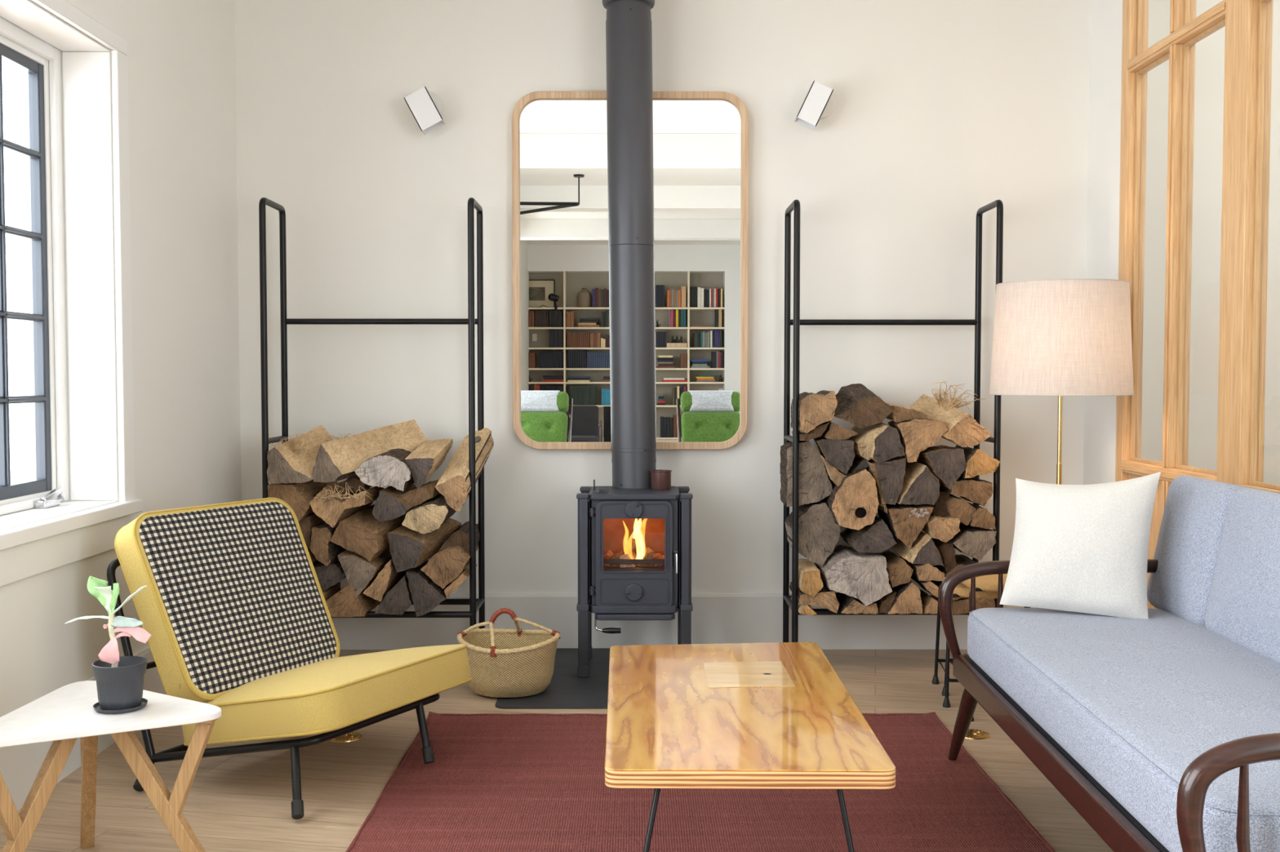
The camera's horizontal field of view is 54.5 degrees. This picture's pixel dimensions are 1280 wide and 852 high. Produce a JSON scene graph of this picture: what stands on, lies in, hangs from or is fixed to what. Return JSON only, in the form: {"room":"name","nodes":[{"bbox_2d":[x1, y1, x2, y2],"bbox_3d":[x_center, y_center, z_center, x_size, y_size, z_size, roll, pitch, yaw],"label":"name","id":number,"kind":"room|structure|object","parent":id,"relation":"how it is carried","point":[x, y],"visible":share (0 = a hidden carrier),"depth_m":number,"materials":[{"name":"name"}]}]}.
{"room":"living room","nodes":[
{"label":"living room","id":0,"kind":"room"},
{"bbox_2d":[0,0,241,717],"bbox_3d":[-1.754,-0.338,-1.881,0.220,3.130,14.080,0,2,0],"label":"wall","id":1,"kind":"structure","parent":0,"point":[181,60],"depth_m":4.37,"materials":[{"name":"paint"}]},
{"bbox_2d":[0,0,142,586],"bbox_3d":[-1.745,-0.391,3.124,0.260,1.615,1.785,0,2,0],"label":"window","id":2,"kind":"structure","parent":1,"relation":"in","point":[42,531],"depth_m":3.90,"materials":[{"name":"white paint"}]},
{"bbox_2d":[0,645,167,811],"bbox_3d":[-1.635,1.106,-1.755,0.018,0.234,13.912,0,2,0],"label":"baseboard","id":3,"kind":"structure","parent":1,"relation":"attached to","point":[20,765],"depth_m":3.36,"materials":[{"name":"paint"}]},
{"bbox_2d":[0,649,1113,851],"bbox_3d":[0.106,1.284,-1.783,8.200,0.120,14.430,0,2,0],"label":"floor","id":4,"kind":"structure","parent":0,"point":[236,802],"depth_m":3.52,"materials":[{"name":"brown wood"}]},
{"bbox_2d":[0,680,221,851],"bbox_3d":[-1.170,0.839,2.796,0.469,0.410,0.513,0,2,0],"label":"side table","id":5,"kind":"object","parent":4,"relation":"on","point":[66,714],"visible":0.91,"depth_m":2.76,"materials":[{"name":"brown wood"}]},
{"bbox_2d":[65,576,151,714],"bbox_3d":[-1.185,0.483,2.792,0.171,0.299,0.115,1,3,27],"label":"potted succulent","id":6,"kind":"object","parent":5,"relation":"on","point":[119,679],"visible":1,"depth_m":2.77,"materials":[{"name":"green plant"}]},
{"bbox_2d":[92,656,147,710],"bbox_3d":[-1.165,0.578,2.785,0.115,0.100,0.115,0,2,0],"label":"pot","id":7,"kind":"object","parent":6,"relation":"attached to","point":[119,679],"depth_m":2.75,"materials":[{"name":"plastic"}]},
{"bbox_2d":[106,497,472,819],"bbox_3d":[-1.022,0.620,3.648,0.838,0.757,0.801,1,3,28],"label":"lounge chair","id":8,"kind":"object","parent":4,"relation":"on","point":[233,606],"visible":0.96,"depth_m":3.54,"materials":[{"name":"yellow fabric"}]},
{"bbox_2d":[115,499,338,702],"bbox_3d":[-1.212,0.514,3.726,0.337,0.541,0.624,1,3,28],"label":"cushion","id":9,"kind":"object","parent":8,"relation":"on","point":[233,598],"depth_m":3.62,"materials":[{"name":"multicoloured fabric"}]},
{"bbox_2d":[182,644,471,743],"bbox_3d":[-0.904,0.781,3.640,0.585,0.224,0.690,1,3,28],"label":"seat cushion","id":10,"kind":"object","parent":8,"relation":"on","point":[275,691],"depth_m":3.44,"materials":[{"name":"yellow fabric"}]},
{"bbox_2d":[258,197,484,629],"bbox_3d":[-1.038,0.035,4.887,0.815,1.828,0.295,0,2,0],"label":"rack","id":11,"kind":"object","parent":4,"relation":"on","point":[475,605],"visible":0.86,"depth_m":4.78,"materials":[{"name":"black metal"}]},
{"bbox_2d":[267,479,337,521],"bbox_3d":[-1.310,0.273,4.881,0.161,0.170,0.337,0,2,11],"label":"log","id":12,"kind":"object","parent":11,"relation":"in","point":[299,496],"visible":0.38,"depth_m":4.73,"materials":[{"name":"brown wood"}]},
{"bbox_2d":[266,425,333,484],"bbox_3d":[-1.290,0.107,4.857,0.201,0.211,0.363,1,2,16],"label":"log","id":13,"kind":"object","parent":12,"relation":"on","point":[292,461],"visible":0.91,"depth_m":4.74,"materials":[{"name":"brown wood"}]},
{"bbox_2d":[321,582,341,601],"bbox_3d":[-1.312,0.681,4.887,0.218,0.101,0.283,0,2,0],"label":"log","id":14,"kind":"object","parent":11,"relation":"on","point":[331,591],"visible":0.04,"depth_m":4.87,"materials":[{"name":"brown wood"}]},
{"bbox_2d":[312,560,321,586],"bbox_3d":[-1.324,0.583,4.883,0.194,0.100,0.282,0,2,0],"label":"log","id":15,"kind":"object","parent":14,"relation":"on","point":[316,563],"visible":0.04,"depth_m":4.88,"materials":[{"name":"brown wood"}]},
{"bbox_2d":[306,544,316,562],"bbox_3d":[-1.337,0.488,4.879,0.164,0.086,0.282,0,2,0],"label":"log","id":16,"kind":"object","parent":15,"relation":"on","point":[313,559],"visible":0.06,"depth_m":4.79,"materials":[{"name":"brown wood"}]},
{"bbox_2d":[297,513,325,548],"bbox_3d":[-1.295,0.403,4.896,0.066,0.129,0.262,0,2,0],"label":"log","id":17,"kind":"object","parent":16,"relation":"on","point":[306,525],"visible":0.56,"depth_m":4.77,"materials":[{"name":"brown wood"}]},
{"bbox_2d":[314,561,346,591],"bbox_3d":[-1.193,0.577,4.903,0.122,0.106,0.262,0,2,0],"label":"log","id":18,"kind":"object","parent":14,"relation":"on","point":[330,575],"visible":0.65,"depth_m":4.77,"materials":[{"name":"grey wood"}]},
{"bbox_2d":[310,523,346,566],"bbox_3d":[-1.193,0.449,4.884,0.079,0.160,0.317,0,2,9],"label":"log","id":19,"kind":"object","parent":18,"relation":"on","point":[326,552],"visible":0.56,"depth_m":4.74,"materials":[{"name":"brown wood"}]},
{"bbox_2d":[325,583,382,617],"bbox_3d":[-1.113,0.654,4.877,0.151,0.138,0.311,0,2,4],"label":"log","id":20,"kind":"object","parent":11,"relation":"on","point":[344,603],"visible":0.66,"depth_m":4.73,"materials":[{"name":"brown wood"}]},
{"bbox_2d":[337,549,391,598],"bbox_3d":[-1.061,0.558,4.874,0.151,0.185,0.316,0,2,5],"label":"log","id":21,"kind":"object","parent":20,"relation":"on","point":[361,573],"visible":0.69,"depth_m":4.72,"materials":[{"name":"brown wood"}]},
{"bbox_2d":[329,504,407,561],"bbox_3d":[-1.037,0.407,4.867,0.178,0.205,0.382,1,2,17],"label":"log","id":22,"kind":"object","parent":21,"relation":"on","point":[360,533],"visible":0.73,"depth_m":4.72,"materials":[{"name":"brown wood"}]},
{"bbox_2d":[309,480,383,528],"bbox_3d":[-1.121,0.295,4.846,0.250,0.174,0.350,0,2,4],"label":"log","id":23,"kind":"object","parent":22,"relation":"on","point":[329,504],"visible":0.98,"depth_m":4.71,"materials":[{"name":"brown wood"}]},
{"bbox_2d":[337,475,371,497],"bbox_3d":[-1.117,0.236,4.899,0.114,0.094,0.223,0,2,0],"label":"log","id":24,"kind":"object","parent":23,"relation":"on","point":[353,482],"visible":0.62,"depth_m":4.79,"materials":[{"name":"brown wood"}]},
{"bbox_2d":[372,483,416,522],"bbox_3d":[-0.931,0.291,4.868,0.144,0.140,0.323,0,2,5],"label":"log","id":25,"kind":"object","parent":22,"relation":"on","point":[389,505],"visible":0.79,"depth_m":4.71,"materials":[{"name":"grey wood"}]},
{"bbox_2d":[354,448,414,491],"bbox_3d":[-0.970,0.164,4.852,0.219,0.153,0.312,0,2,0],"label":"log","id":26,"kind":"object","parent":25,"relation":"on","point":[390,468],"visible":0.86,"depth_m":4.70,"materials":[{"name":"grey wood"}]},
{"bbox_2d":[311,419,428,482],"bbox_3d":[-1.060,0.093,4.881,0.146,0.230,0.502,2,3,44],"label":"log","id":27,"kind":"object","parent":26,"relation":"on","point":[338,460],"visible":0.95,"depth_m":4.80,"materials":[{"name":"brown wood"}]},
{"bbox_2d":[399,479,439,507],"bbox_3d":[-0.846,0.256,4.902,0.150,0.104,0.278,0,2,6],"label":"log","id":28,"kind":"object","parent":25,"relation":"on","point":[415,496],"visible":0.81,"depth_m":4.77,"materials":[{"name":"brown wood"}]},
{"bbox_2d":[404,438,453,488],"bbox_3d":[-0.823,0.143,4.867,0.112,0.175,0.313,0,2,6],"label":"log","id":29,"kind":"object","parent":28,"relation":"on","point":[428,457],"visible":1,"depth_m":4.76,"materials":[{"name":"brown wood"}]},
{"bbox_2d":[374,573,413,615],"bbox_3d":[-0.941,0.635,4.881,0.141,0.159,0.313,0,2,0],"label":"log","id":30,"kind":"object","parent":11,"relation":"on","point":[398,599],"visible":0.7,"depth_m":4.73,"materials":[{"name":"grey wood"}]},
{"bbox_2d":[363,559,408,601],"bbox_3d":[-0.987,0.573,4.875,0.109,0.182,0.313,0,2,6],"label":"log","id":31,"kind":"object","parent":30,"relation":"on","point":[388,578],"visible":0.7,"depth_m":4.73,"materials":[{"name":"brown wood"}]},
{"bbox_2d":[405,560,450,617],"bbox_3d":[-0.814,0.631,4.876,0.150,0.177,0.313,0,2,0],"label":"log","id":32,"kind":"object","parent":11,"relation":"on","point":[426,595],"visible":0.79,"depth_m":4.72,"materials":[{"name":"grey wood"}]},
{"bbox_2d":[420,545,478,589],"bbox_3d":[-0.741,0.536,4.867,0.187,0.159,0.313,0,2,0],"label":"log","id":33,"kind":"object","parent":32,"relation":"on","point":[446,566],"visible":0.82,"depth_m":4.71,"materials":[{"name":"brown wood"}]},
{"bbox_2d":[386,518,461,572],"bbox_3d":[-0.840,0.454,4.875,0.136,0.194,0.368,1,2,17],"label":"log","id":34,"kind":"object","parent":33,"relation":"on","point":[409,548],"visible":0.8,"depth_m":4.72,"materials":[{"name":"brown wood"}]},
{"bbox_2d":[401,493,456,534],"bbox_3d":[-0.807,0.332,4.859,0.193,0.144,0.313,0,2,0],"label":"log","id":35,"kind":"object","parent":34,"relation":"on","point":[429,516],"visible":0.8,"depth_m":4.71,"materials":[{"name":"beige wood"}]},
{"bbox_2d":[435,427,493,512],"bbox_3d":[-0.683,0.167,4.864,0.122,0.307,0.350,0,2,11],"label":"log","id":36,"kind":"object","parent":35,"relation":"on","point":[454,484],"visible":0.88,"depth_m":4.77,"materials":[{"name":"brown wood"}]},
{"bbox_2d":[437,520,479,553],"bbox_3d":[-0.715,0.443,4.919,0.135,0.111,0.242,0,2,0],"label":"log","id":37,"kind":"object","parent":33,"relation":"on","point":[460,538],"visible":0.81,"depth_m":4.80,"materials":[{"name":"brown wood"}]},
{"bbox_2d":[495,648,609,709],"bbox_3d":[-0.014,0.953,4.741,0.980,0.006,0.925,0,2,0],"label":"hearth pad","id":38,"kind":"object","parent":4,"relation":"on","point":[566,691],"visible":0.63,"depth_m":4.53,"materials":[{"name":"black stone"}]},
{"bbox_2d":[457,608,559,697],"bbox_3d":[-0.476,0.808,4.505,0.373,0.302,0.360,1,3,24],"label":"basket","id":39,"kind":"object","parent":38,"relation":"on","point":[504,663],"visible":0.97,"depth_m":4.39,"materials":[{"name":"wicker"}]},
{"bbox_2d":[576,480,693,677],"bbox_3d":[-0.021,0.577,4.854,0.438,0.736,0.388,0,2,0],"label":"wood stove","id":40,"kind":"object","parent":38,"relation":"on","point":[659,592],"visible":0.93,"depth_m":4.69,"materials":[{"name":"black metal"}]},
{"bbox_2d":[602,0,656,488],"bbox_3d":[-0.043,-0.969,4.936,0.215,2.429,0.208,0,2,0],"label":"flue pipe","id":41,"kind":"object","parent":40,"relation":"on","point":[628,24],"visible":0.98,"depth_m":4.87,"materials":[{"name":"black metal"}]},
{"bbox_2d":[622,518,647,559],"bbox_3d":[-0.018,0.447,4.792,0.095,0.192,0.044,0,2,0],"label":"flame","id":42,"kind":"object","parent":40,"relation":"in","point":[639,528],"visible":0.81,"depth_m":4.78,"materials":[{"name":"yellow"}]},
{"bbox_2d":[649,469,671,489],"bbox_3d":[0.083,0.211,4.888,0.086,0.074,0.086,0,2,0],"label":"enamel pot","id":43,"kind":"object","parent":40,"relation":"on","point":[660,478],"visible":1,"depth_m":4.85,"materials":[{"name":"brown metal"}]},
{"bbox_2d":[346,711,1055,851],"bbox_3d":[0.145,1.026,2.785,1.703,0.020,2.788,0,2,0],"label":"rug","id":44,"kind":"object","parent":4,"relation":"on","point":[531,782],"visible":0.66,"depth_m":3.29,"materials":[{"name":"red fabric"}]},
{"bbox_2d":[604,642,895,851],"bbox_3d":[0.203,0.817,2.878,0.564,0.412,1.205,0,2,0],"label":"coffee table","id":45,"kind":"object","parent":44,"relation":"on","point":[778,715],"visible":1,"depth_m":2.60,"materials":[{"name":"brown wood"}]},
{"bbox_2d":[782,199,1003,642],"bbox_3d":[0.993,0.033,4.954,0.804,1.828,0.315,0,2,0],"label":"rack","id":46,"kind":"object","parent":4,"relation":"on","point":[794,206],"visible":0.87,"depth_m":4.84,"materials":[{"name":"black metal"}]},
{"bbox_2d":[789,579,839,613],"bbox_3d":[0.688,0.672,4.923,0.157,0.085,0.303,0,2,0],"label":"log","id":47,"kind":"object","parent":46,"relation":"on","point":[825,597],"visible":0.68,"depth_m":4.77,"materials":[{"name":"brown wood"}]},
{"bbox_2d":[798,558,823,597],"bbox_3d":[0.660,0.599,4.914,0.085,0.110,0.313,0,2,0],"label":"log","id":48,"kind":"object","parent":47,"relation":"on","point":[810,582],"visible":0.84,"depth_m":4.76,"materials":[{"name":"brown wood"}]},
{"bbox_2d":[835,592,878,614],"bbox_3d":[0.844,0.690,4.924,0.144,0.061,0.302,0,2,0],"label":"log","id":49,"kind":"object","parent":46,"relation":"on","point":[847,604],"visible":0.65,"depth_m":4.78,"materials":[{"name":"brown wood"}]},
{"bbox_2d":[813,545,892,606],"bbox_3d":[0.836,0.585,4.910,0.259,0.195,0.323,0,2,0],"label":"log","id":50,"kind":"object","parent":49,"relation":"on","point":[862,576],"visible":0.91,"depth_m":4.75,"materials":[{"name":"white wood"}]},
{"bbox_2d":[785,501,840,566],"bbox_3d":[0.685,0.420,4.967,0.194,0.251,0.243,0,2,0],"label":"log","id":51,"kind":"object","parent":50,"relation":"on","point":[819,534],"visible":0.88,"depth_m":4.85,"materials":[{"name":"grey wood"}]},
{"bbox_2d":[779,440,832,506],"bbox_3d":[0.662,0.183,4.957,0.188,0.258,0.243,0,2,0],"label":"log","id":52,"kind":"object","parent":51,"relation":"on","point":[815,485],"visible":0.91,"depth_m":4.84,"materials":[{"name":"grey wood"}]},
{"bbox_2d":[791,420,831,440],"bbox_3d":[0.675,0.013,4.905,0.122,0.078,0.263,0,2,0],"label":"log","id":53,"kind":"object","parent":52,"relation":"on","point":[818,431],"visible":0.62,"depth_m":4.78,"materials":[{"name":"brown wood"}]},
{"bbox_2d":[791,390,837,433],"bbox_3d":[0.681,-0.058,4.893,0.144,0.164,0.303,0,2,0],"label":"log","id":54,"kind":"object","parent":53,"relation":"on","point":[818,408],"visible":0.94,"depth_m":4.74,"materials":[{"name":"brown wood"}]},
{"bbox_2d":[840,515,897,553],"bbox_3d":[0.900,0.418,4.923,0.177,0.132,0.303,0,2,0],"label":"log","id":55,"kind":"object","parent":50,"relation":"on","point":[876,537],"visible":0.85,"depth_m":4.78,"materials":[{"name":"grey wood"}]},
{"bbox_2d":[820,467,879,530],"bbox_3d":[0.822,0.276,4.901,0.181,0.236,0.324,0,2,0],"label":"log","id":56,"kind":"object","parent":55,"relation":"on","point":[854,504],"visible":0.81,"depth_m":4.74,"materials":[{"name":"brown wood"}]},
{"bbox_2d":[819,454,846,486],"bbox_3d":[0.755,0.170,4.912,0.111,0.122,0.263,0,2,0],"label":"log","id":57,"kind":"object","parent":56,"relation":"on","point":[835,477],"visible":0.77,"depth_m":4.78,"materials":[{"name":"brown wood"}]},
{"bbox_2d":[813,436,855,474],"bbox_3d":[0.761,0.112,4.900,0.143,0.137,0.310,0,2,3],"label":"log","id":58,"kind":"object","parent":56,"relation":"on","point":[839,453],"visible":0.86,"depth_m":4.75,"materials":[{"name":"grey wood"}]},
{"bbox_2d":[821,422,857,439],"bbox_3d":[0.776,0.015,4.901,0.123,0.072,0.272,0,2,0],"label":"log","id":59,"kind":"object","parent":58,"relation":"on","point":[833,431],"visible":0.84,"depth_m":4.77,"materials":[{"name":"brown wood"}]},
{"bbox_2d":[848,457,869,472],"bbox_3d":[0.854,0.146,4.912,0.076,0.061,0.222,0,2,0],"label":"log","id":60,"kind":"object","parent":56,"relation":"on","point":[858,464],"visible":0.76,"depth_m":4.81,"materials":[{"name":"grey wood"}]},
{"bbox_2d":[848,426,884,460],"bbox_3d":[0.880,0.060,4.914,0.115,0.136,0.278,0,2,-4],"label":"log","id":61,"kind":"object","parent":60,"relation":"on","point":[863,441],"visible":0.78,"depth_m":4.78,"materials":[{"name":"brown wood"}]},
{"bbox_2d":[886,581,922,614],"bbox_3d":[1.019,0.656,4.923,0.134,0.124,0.313,0,2,0],"label":"log","id":62,"kind":"object","parent":46,"relation":"on","point":[907,600],"visible":0.7,"depth_m":4.77,"materials":[{"name":"brown wood"}]},
{"bbox_2d":[880,550,913,587],"bbox_3d":[1.000,0.563,4.919,0.099,0.106,0.302,0,2,0],"label":"log","id":63,"kind":"object","parent":62,"relation":"on","point":[899,572],"visible":0.71,"depth_m":4.77,"materials":[{"name":"brown wood"}]},
{"bbox_2d":[919,588,937,613],"bbox_3d":[1.133,0.687,4.925,0.084,0.066,0.302,0,2,0],"label":"log","id":64,"kind":"object","parent":46,"relation":"on","point":[930,606],"visible":0.64,"depth_m":4.78,"materials":[{"name":"brown wood"}]},
{"bbox_2d":[911,575,938,599],"bbox_3d":[1.126,0.634,4.923,0.094,0.088,0.302,0,2,0],"label":"log","id":65,"kind":"object","parent":64,"relation":"on","point":[932,588],"visible":0.65,"depth_m":4.77,"materials":[{"name":"brown wood"}]},
{"bbox_2d":[899,555,944,581],"bbox_3d":[1.114,0.555,4.919,0.114,0.073,0.303,0,2,0],"label":"log","id":66,"kind":"object","parent":65,"relation":"on","point":[927,572],"visible":0.7,"depth_m":4.77,"materials":[{"name":"brown wood"}]},
{"bbox_2d":[891,530,944,566],"bbox_3d":[1.082,0.458,4.916,0.123,0.147,0.324,0,2,-10],"label":"log","id":67,"kind":"object","parent":66,"relation":"on","point":[926,552],"visible":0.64,"depth_m":4.77,"materials":[{"name":"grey wood"}]},
{"bbox_2d":[877,502,933,548],"bbox_3d":[1.040,0.384,4.910,0.176,0.161,0.318,0,2,0],"label":"log","id":68,"kind":"object","parent":67,"relation":"on","point":[905,523],"visible":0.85,"depth_m":4.76,"materials":[{"name":"brown wood"}]},
{"bbox_2d":[867,456,906,505],"bbox_3d":[0.959,0.208,4.904,0.118,0.181,0.303,0,2,0],"label":"log","id":69,"kind":"object","parent":68,"relation":"on","point":[891,473],"visible":0.59,"depth_m":4.75,"materials":[{"name":"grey wood"}]},
{"bbox_2d":[850,422,905,462],"bbox_3d":[0.932,0.049,4.898,0.123,0.168,0.319,0,2,-8],"label":"log","id":70,"kind":"object","parent":69,"relation":"on","point":[886,444],"visible":0.71,"depth_m":4.75,"materials":[{"name":"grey wood"}]},
{"bbox_2d":[864,461,893,513],"bbox_3d":[0.921,0.233,4.904,0.092,0.203,0.305,0,2,0],"label":"log","id":71,"kind":"object","parent":69,"relation":"on","point":[872,469],"visible":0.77,"depth_m":4.78,"materials":[{"name":"brown wood"}]},
{"bbox_2d":[896,462,939,505],"bbox_3d":[1.055,0.211,4.905,0.155,0.172,0.319,0,2,-6],"label":"log","id":72,"kind":"object","parent":68,"relation":"on","point":[920,486],"visible":0.69,"depth_m":4.76,"materials":[{"name":"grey wood"}]},
{"bbox_2d":[888,418,948,462],"bbox_3d":[1.091,0.050,4.898,0.213,0.168,0.302,0,2,0],"label":"log","id":73,"kind":"object","parent":72,"relation":"on","point":[916,435],"visible":0.79,"depth_m":4.75,"materials":[{"name":"brown wood"}]},
{"bbox_2d":[885,402,928,422],"bbox_3d":[1.016,-0.058,4.909,0.189,0.076,0.272,0,2,0],"label":"log","id":74,"kind":"object","parent":73,"relation":"on","point":[900,414],"visible":0.73,"depth_m":4.78,"materials":[{"name":"brown wood"}]},
{"bbox_2d":[833,383,893,428],"bbox_3d":[0.849,-0.082,4.902,0.246,0.171,0.282,0,2,0],"label":"log","id":75,"kind":"object","parent":74,"relation":"on","point":[857,405],"visible":0.91,"depth_m":4.77,"materials":[{"name":"brown wood"}]},
{"bbox_2d":[890,532,931,563],"bbox_3d":[1.070,0.468,4.926,0.109,0.115,0.262,0,2,0],"label":"log","id":76,"kind":"object","parent":67,"relation":"on","point":[908,553],"visible":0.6,"depth_m":4.80,"materials":[{"name":"brown wood"}]},
{"bbox_2d":[922,515,959,542],"bbox_3d":[1.168,0.391,4.912,0.123,0.101,0.303,0,2,0],"label":"log","id":77,"kind":"object","parent":67,"relation":"on","point":[944,529],"visible":0.63,"depth_m":4.76,"materials":[{"name":"brown wood"}]},
{"bbox_2d":[928,488,949,516],"bbox_3d":[1.169,0.300,4.939,0.076,0.105,0.222,0,2,0],"label":"log","id":78,"kind":"object","parent":77,"relation":"on","point":[940,509],"visible":0.52,"depth_m":4.83,"materials":[{"name":"brown wood"}]},
{"bbox_2d":[916,444,966,489],"bbox_3d":[1.170,0.159,4.903,0.160,0.157,0.303,0,2,0],"label":"log","id":79,"kind":"object","parent":78,"relation":"on","point":[947,464],"visible":0.71,"depth_m":4.75,"materials":[{"name":"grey wood"}]},
{"bbox_2d":[908,380,991,447],"bbox_3d":[1.212,-0.052,4.900,0.295,0.255,0.313,0,2,0],"label":"log","id":80,"kind":"object","parent":79,"relation":"on","point":[964,431],"visible":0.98,"depth_m":4.81,"materials":[{"name":"brown wood"}]},
{"bbox_2d":[931,595,995,614],"bbox_3d":[1.281,0.685,4.940,0.189,0.081,0.272,0,2,0],"label":"log","id":81,"kind":"object","parent":46,"relation":"on","point":[961,606],"visible":0.36,"depth_m":4.81,"materials":[{"name":"brown wood"}]},
{"bbox_2d":[931,554,977,600],"bbox_3d":[1.276,0.599,4.936,0.195,0.147,0.273,0,2,0],"label":"log","id":82,"kind":"object","parent":81,"relation":"on","point":[962,561],"visible":0.16,"depth_m":4.88,"materials":[{"name":"brown wood"}]},
{"bbox_2d":[931,537,956,572],"bbox_3d":[1.194,0.506,4.933,0.066,0.115,0.252,0,2,0],"label":"log","id":83,"kind":"object","parent":82,"relation":"on","point":[947,552],"visible":0.63,"depth_m":4.81,"materials":[{"name":"brown wood"}]},
{"bbox_2d":[948,523,996,560],"bbox_3d":[1.285,0.455,4.916,0.165,0.118,0.302,0,2,0],"label":"log","id":84,"kind":"object","parent":82,"relation":"on","point":[975,543],"visible":0.8,"depth_m":4.77,"materials":[{"name":"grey wood"}]},
{"bbox_2d":[944,493,975,525],"bbox_3d":[1.238,0.325,4.915,0.110,0.109,0.293,0,2,0],"label":"log","id":85,"kind":"object","parent":84,"relation":"on","point":[957,508],"visible":0.73,"depth_m":4.77,"materials":[{"name":"brown wood"}]},
{"bbox_2d":[968,502,995,529],"bbox_3d":[1.317,0.349,4.911,0.095,0.084,0.303,0,2,0],"label":"log","id":86,"kind":"object","parent":84,"relation":"on","point":[981,517],"visible":0.62,"depth_m":4.76,"materials":[{"name":"brown wood"}]},
{"bbox_2d":[939,477,993,506],"bbox_3d":[1.272,0.251,4.907,0.164,0.105,0.302,0,2,0],"label":"log","id":87,"kind":"object","parent":86,"relation":"on","point":[975,491],"visible":0.73,"depth_m":4.76,"materials":[{"name":"brown wood"}]},
{"bbox_2d":[955,444,999,478],"bbox_3d":[1.308,0.138,4.898,0.136,0.116,0.312,0,2,0],"label":"log","id":88,"kind":"object","parent":87,"relation":"on","point":[977,462],"visible":0.72,"depth_m":4.74,"materials":[{"name":"brown wood"}]},
{"bbox_2d":[932,577,997,708],"bbox_3d":[1.244,0.760,4.439,0.353,0.416,0.353,0,2,7],"label":"wicker stool","id":89,"kind":"object","parent":4,"relation":"on","point":[961,590],"visible":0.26,"depth_m":4.31,"materials":[{"name":"black metal"}]},
{"bbox_2d":[942,573,1007,721],"bbox_3d":[1.260,0.741,4.288,0.353,0.466,0.352,0,2,0],"label":"wicker stool","id":90,"kind":"object","parent":89,"relation":"on","point":[989,583],"visible":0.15,"depth_m":4.16,"materials":[{"name":"black"}]},
{"bbox_2d":[989,278,1133,484],"bbox_3d":[1.513,0.227,4.488,0.494,1.478,0.494,-1,2,-15],"label":"floor lamp","id":91,"kind":"object","parent":4,"relation":"on","point":[1060,338],"visible":0.85,"depth_m":4.26,"materials":[{"name":"beige fabric"}]},
{"bbox_2d":[938,475,1279,851],"bbox_3d":[1.316,0.610,2.806,0.922,0.859,1.860,0,2,2],"label":"sofa","id":92,"kind":"object","parent":4,"relation":"on","point":[1162,731],"visible":0.9,"depth_m":2.85,"materials":[{"name":"blue fabric"}]},
{"bbox_2d":[999,471,1160,619],"bbox_3d":[1.251,0.331,3.536,0.422,0.406,0.182,1,3,22],"label":"throw pillow","id":93,"kind":"object","parent":92,"relation":"on","point":[1082,548],"visible":0.99,"depth_m":3.48,"materials":[{"name":"white fabric"}]},
{"bbox_2d":[967,608,1279,851],"bbox_3d":[1.307,0.638,2.784,0.778,0.168,1.715,0,2,2],"label":"seat cushion","id":94,"kind":"object","parent":92,"relation":"on","point":[1125,705],"depth_m":2.65,"materials":[{"name":"blue fabric"}]},
{"bbox_2d":[1146,475,1249,625],"bbox_3d":[1.594,0.355,3.515,0.190,0.407,0.405,0,2,2],"label":"cushion","id":95,"kind":"object","parent":92,"relation":"on","point":[1182,568],"depth_m":3.44,"materials":[{"name":"blue fabric"}]},
{"bbox_2d":[1204,488,1279,664],"bbox_3d":[1.577,0.377,2.970,0.190,0.407,0.675,0,2,2],"label":"cushion","id":96,"kind":"object","parent":92,"relation":"on","point":[1242,593],"depth_m":3.08,"materials":[{"name":"blue fabric"}]},
{"bbox_2d":[1115,0,1237,608],"bbox_3d":[1.891,-0.594,4.345,0.081,3.130,0.948,0,2,0],"label":"frame","id":97,"kind":"structure","parent":4,"relation":"on","point":[1186,29],"depth_m":4.36,"materials":[{"name":"brown wood"}]},
{"bbox_2d":[1228,0,1279,493],"bbox_3d":[1.883,-0.543,3.109,0.081,3.130,1.526,0,2,0],"label":"wooden post","id":98,"kind":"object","parent":4,"relation":"on","point":[1255,17],"depth_m":3.80,"materials":[{"name":"brown wood"}]},
{"bbox_2d":[235,0,1279,593],"bbox_3d":[0.769,-0.631,5.236,5.370,3.130,0.150,0,2,0],"label":"wall","id":99,"kind":"structure","parent":0,"point":[944,111],"depth_m":5.15,"materials":[{"name":"paint"}]},
{"bbox_2d":[404,86,446,134],"bbox_3d":[-0.869,-1.280,5.056,0.157,0.186,0.145,0,2,0],"label":"wall lamp","id":100,"kind":"object","parent":99,"relation":"attached to","point":[426,106],"visible":1,"depth_m":4.99,"materials":[{"name":"metal"}]},
{"bbox_2d":[511,91,748,449],"bbox_3d":[-0.040,-0.637,5.132,0.970,1.468,0.052,0,2,0],"label":"wall mirror","id":101,"kind":"object","parent":99,"relation":"attached to","point":[562,378],"visible":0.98,"depth_m":5.12,"materials":[{"name":"brown wood"}]},
{"bbox_2d":[331,593,1034,649],"bbox_3d":[0.094,0.820,5.209,3.520,0.234,0.018,0,2,0],"label":"baseboard","id":102,"kind":"structure","parent":99,"relation":"attached to","point":[716,618],"depth_m":5.20,"materials":[{"name":"paint"}]},
{"bbox_2d":[794,80,834,129],"bbox_3d":[0.714,-1.299,5.061,0.170,0.183,0.145,0,2,0],"label":"wall lamp","id":103,"kind":"object","parent":99,"relation":"attached to","point":[818,104],"visible":1,"depth_m":4.99,"materials":[{"name":"metal"}]},
{"bbox_2d":[1083,0,1123,484],"bbox_3d":[1.905,-0.621,4.992,0.100,3.130,0.346,0,2,0],"label":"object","id":104,"kind":"structure","parent":99,"relation":"attached to","point":[1105,51],"depth_m":4.97,"materials":[{"name":"white paint"}]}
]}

